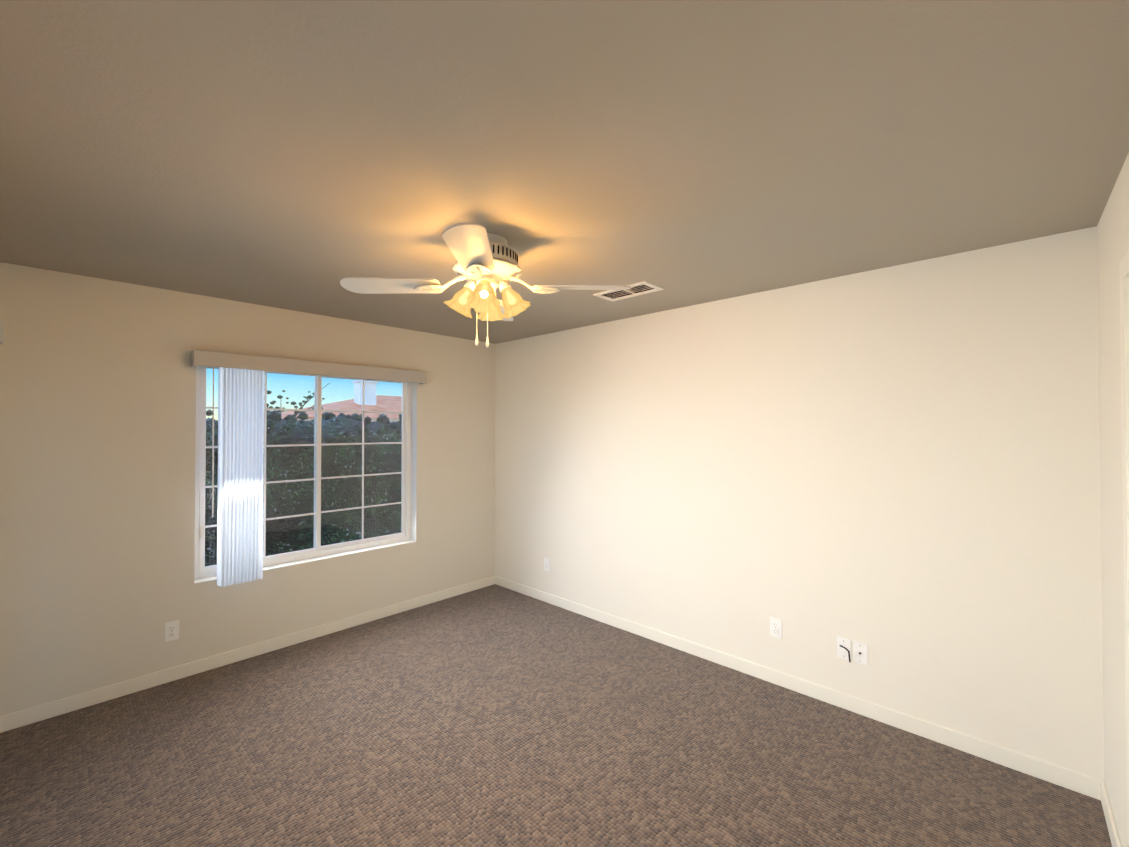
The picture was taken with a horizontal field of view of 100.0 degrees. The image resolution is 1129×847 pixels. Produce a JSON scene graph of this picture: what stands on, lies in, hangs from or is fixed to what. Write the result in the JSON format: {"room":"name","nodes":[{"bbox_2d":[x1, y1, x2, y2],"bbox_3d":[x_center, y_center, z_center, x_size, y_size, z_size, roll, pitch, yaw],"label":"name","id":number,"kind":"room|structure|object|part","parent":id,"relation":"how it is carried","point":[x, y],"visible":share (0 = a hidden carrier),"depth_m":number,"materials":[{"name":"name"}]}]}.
{"room":"empty bedroom","nodes":[
{"label":"empty bedroom","id":0,"kind":"room"},
{"bbox_2d":[0,262,495,715],"bbox_3d":[-1.907,0.393,3.656,0.150,2.440,3.650,-1,-1,43],"label":"wall","id":1,"kind":"structure","parent":0,"point":[100,586],"depth_m":2.89,"materials":[{"name":"white paint"}]},
{"bbox_2d":[164,620,178,641],"bbox_3d":[-2.449,1.295,2.955,0.008,0.115,0.070,-1,-1,43],"label":"outlet","id":2,"kind":"object","parent":1,"relation":"attached to","point":[171,633],"visible":1,"depth_m":2.95,"materials":[{"name":"white plastic"}]},
{"bbox_2d":[0,576,494,732],"bbox_3d":[-1.848,1.570,3.587,0.012,0.085,3.350,-1,-1,43],"label":"baseboard","id":3,"kind":"structure","parent":1,"relation":"attached to","point":[21,718],"depth_m":3.08,"materials":[{"name":"white paint"}]},
{"bbox_2d":[194,365,410,579],"bbox_3d":[-1.927,0.299,3.698,0.045,1.470,1.560,-1,-1,43],"label":"window","id":4,"kind":"structure","parent":1,"relation":"in","point":[201,570],"depth_m":3.68,"materials":[{"name":"white plastic"}]},
{"bbox_2d":[200,525,203,537],"bbox_3d":[-2.406,0.718,3.144,0.014,0.080,0.022,-1,-1,43],"label":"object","id":5,"kind":"structure","parent":4,"relation":"attached to","point":[201,531],"depth_m":3.14,"materials":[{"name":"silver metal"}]},
{"bbox_2d":[217,367,263,586],"bbox_3d":[-2.174,0.320,3.183,0.087,1.485,0.241,-1,-1,43],"label":"window blind","id":6,"kind":"object","parent":4,"relation":"attached to","point":[240,476],"visible":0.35,"depth_m":3.16,"materials":[{"name":"white plastic"}]},
{"bbox_2d":[191,350,425,383],"bbox_3d":[-1.800,-0.406,3.586,0.110,0.098,1.620,-1,-1,43],"label":"blind valance","id":7,"kind":"object","parent":1,"relation":"attached to","point":[225,360],"visible":1,"depth_m":3.40,"materials":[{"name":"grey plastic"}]},
{"bbox_2d":[212,367,213,516],"bbox_3d":[-2.275,0.098,3.067,0.013,1.018,0.007,0,-1,21],"label":"blind wand","id":8,"kind":"object","parent":7,"relation":"hanging from","point":[213,451],"visible":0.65,"depth_m":3.06,"materials":[{"name":"white plastic"}]},
{"bbox_2d":[0,584,1111,846],"bbox_3d":[-0.359,1.656,2.185,4.400,0.120,3.650,-1,-1,43],"label":"floor","id":9,"kind":"structure","parent":0,"point":[494,716],"depth_m":2.25,"materials":[{"name":"carpet"}]},
{"bbox_2d":[0,0,1128,343],"bbox_3d":[-0.359,-0.903,2.215,4.400,0.120,3.650,-1,-1,43],"label":"ceiling","id":10,"kind":"structure","parent":0,"point":[306,156],"depth_m":1.43,"materials":[{"name":"beige paint"}]},
{"bbox_2d":[340,223,630,347],"bbox_3d":[-0.355,-0.598,2.187,0.983,0.491,0.983,-1,-1,43],"label":"fan","id":11,"kind":"object","parent":10,"relation":"hanging from","point":[485,264],"visible":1,"depth_m":2.13,"materials":[{"name":"painted metal"},{"name":"painted wood"},{"name":"frosted glass"}]},
{"bbox_3d":[-0.377,-0.522,2.172,0.050,0.245,0.031,0,-1,-2],"label":"chain","id":12,"kind":"part","parent":11,"relation":"part of","materials":[{"name":"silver metal"}]},
{"bbox_3d":[-0.355,-0.732,2.188,0.314,0.223,0.319,0,-1,-2],"label":"motor","id":13,"kind":"part","parent":11,"relation":"part of","materials":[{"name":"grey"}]},
{"bbox_2d":[593,281,663,301],"bbox_3d":[0.399,-0.837,2.991,0.400,0.019,0.210,-1,-1,43],"label":"ceiling vent","id":14,"kind":"object","parent":10,"relation":"in","point":[633,294],"visible":0.88,"depth_m":2.99,"materials":[{"name":"white metal"}]},
{"bbox_2d":[603,284,653,297],"bbox_3d":[0.399,-0.985,2.993,0.380,0.298,0.190,-1,-1,43],"label":"duct","id":15,"kind":"object","parent":10,"relation":"in","point":[611,296],"visible":0.08,"depth_m":3.07,"materials":[{"name":"black metal"}]},
{"bbox_2d":[495,226,1103,780],"bbox_3d":[0.895,0.391,3.423,4.250,2.440,0.150,-1,-1,43],"label":"wall","id":16,"kind":"structure","parent":0,"point":[897,468],"depth_m":2.63,"materials":[{"name":"white paint"}]},
{"bbox_2d":[544,558,549,571],"bbox_3d":[-0.161,1.281,4.298,0.070,0.115,0.008,-1,-1,43],"label":"electrical outlet","id":17,"kind":"object","parent":16,"relation":"attached to","point":[546,564],"visible":1,"depth_m":4.29,"materials":[{"name":"white plastic"}]},
{"bbox_2d":[770,617,781,638],"bbox_3d":[1.303,1.260,2.920,0.070,0.115,0.008,-1,-1,43],"label":"electrical outlet","id":18,"kind":"object","parent":16,"relation":"attached to","point":[775,627],"visible":1,"depth_m":2.92,"materials":[{"name":"white plastic"}]},
{"bbox_2d":[495,576,1104,799],"bbox_3d":[0.789,1.568,3.398,4.088,0.085,0.012,-1,-1,43],"label":"baseboard","id":19,"kind":"structure","parent":16,"relation":"attached to","point":[1084,784],"depth_m":2.61,"materials":[{"name":"white paint"}]},
{"bbox_2d":[837,636,867,665],"bbox_3d":[1.596,1.269,2.634,0.150,0.120,0.023,-1,-1,43],"label":"outlet","id":20,"kind":"object","parent":16,"relation":"attached to","point":[860,653],"visible":1,"depth_m":2.63,"materials":[{"name":"white plastic"}]},
{"bbox_2d":[1097,153,1128,846],"bbox_3d":[1.188,0.359,0.744,0.150,2.440,3.350,-1,-1,43],"label":"wall","id":21,"kind":"structure","parent":0,"point":[1113,237],"depth_m":1.77,"materials":[{"name":"white paint"}]},
{"bbox_2d":[1101,782,1121,846],"bbox_3d":[1.129,1.538,0.786,0.012,0.085,3.326,-1,-1,43],"label":"baseboard","id":22,"kind":"structure","parent":21,"relation":"attached to","point":[1111,825],"depth_m":1.84,"materials":[{"name":"white paint"}]},
{"bbox_2d":[1119,250,1128,846],"bbox_3d":[1.528,0.531,1.116,0.168,2.105,0.930,-1,-1,43],"label":"door frame","id":23,"kind":"structure","parent":21,"relation":"attached to","point":[1124,300],"depth_m":1.47,"materials":[{"name":"white paint"}]},
{"bbox_3d":[-1.504,0.361,0.874,4.250,2.440,0.150,-1,-1,43],"label":"wall","id":24,"kind":"structure","parent":0,"visible":0},
{"bbox_2d":[0,316,3,344],"bbox_3d":[-1.576,0.552,1.138,2.720,2.035,0.134,-1,-1,43],"label":"blind","id":25,"kind":"object","parent":24,"relation":"attached to","point":[1,332],"visible":1,"depth_m":2.07,"materials":[{"name":"grey plastic"}]},
{"label":"outside","id":26,"kind":"structure","parent":0,"visible":0},
{"bbox_3d":[-11.097,2.119,16.962,80.000,0.200,70.000,-1,-1,43],"label":"ground","id":27,"kind":"structure","parent":26,"visible":0},
{"bbox_2d":[267,383,328,417],"bbox_3d":[-4.377,0.624,7.221,0.981,2.564,1.348,-1,-1,43],"label":"tree","id":28,"kind":"object","parent":27,"relation":"on","point":[296,407],"depth_m":7.29,"materials":[{"name":"green plant"}]},
{"bbox_2d":[205,409,401,565],"bbox_3d":[-3.608,0.838,5.809,1.701,2.102,18.000,-1,-1,43],"label":"hedge","id":29,"kind":"object","parent":27,"relation":"on","point":[293,471],"depth_m":5.64,"materials":[{"name":"green plant"}]},
{"bbox_2d":[297,417,398,421],"bbox_3d":[-6.227,1.007,26.674,10.000,2.250,17.200,-1,-1,43],"label":"house","id":30,"kind":"structure","parent":27,"relation":"on","point":[390,419],"depth_m":18.68,"materials":[{"name":"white paint"}]},
{"bbox_2d":[281,395,401,418],"bbox_3d":[-6.227,-0.743,26.694,11.000,1.250,18.200,-1,-1,43],"label":"roof","id":31,"kind":"structure","parent":30,"relation":"on","point":[392,403],"depth_m":20.01,"materials":[{"name":"ceramic"}]},
{"bbox_2d":[352,380,378,404],"bbox_3d":[-8.583,-1.082,20.401,0.740,1.780,0.840,-1,-1,43],"label":"chimney","id":32,"kind":"object","parent":31,"relation":"on","point":[371,390],"depth_m":20.19,"materials":[{"name":"white paint"}]}
]}

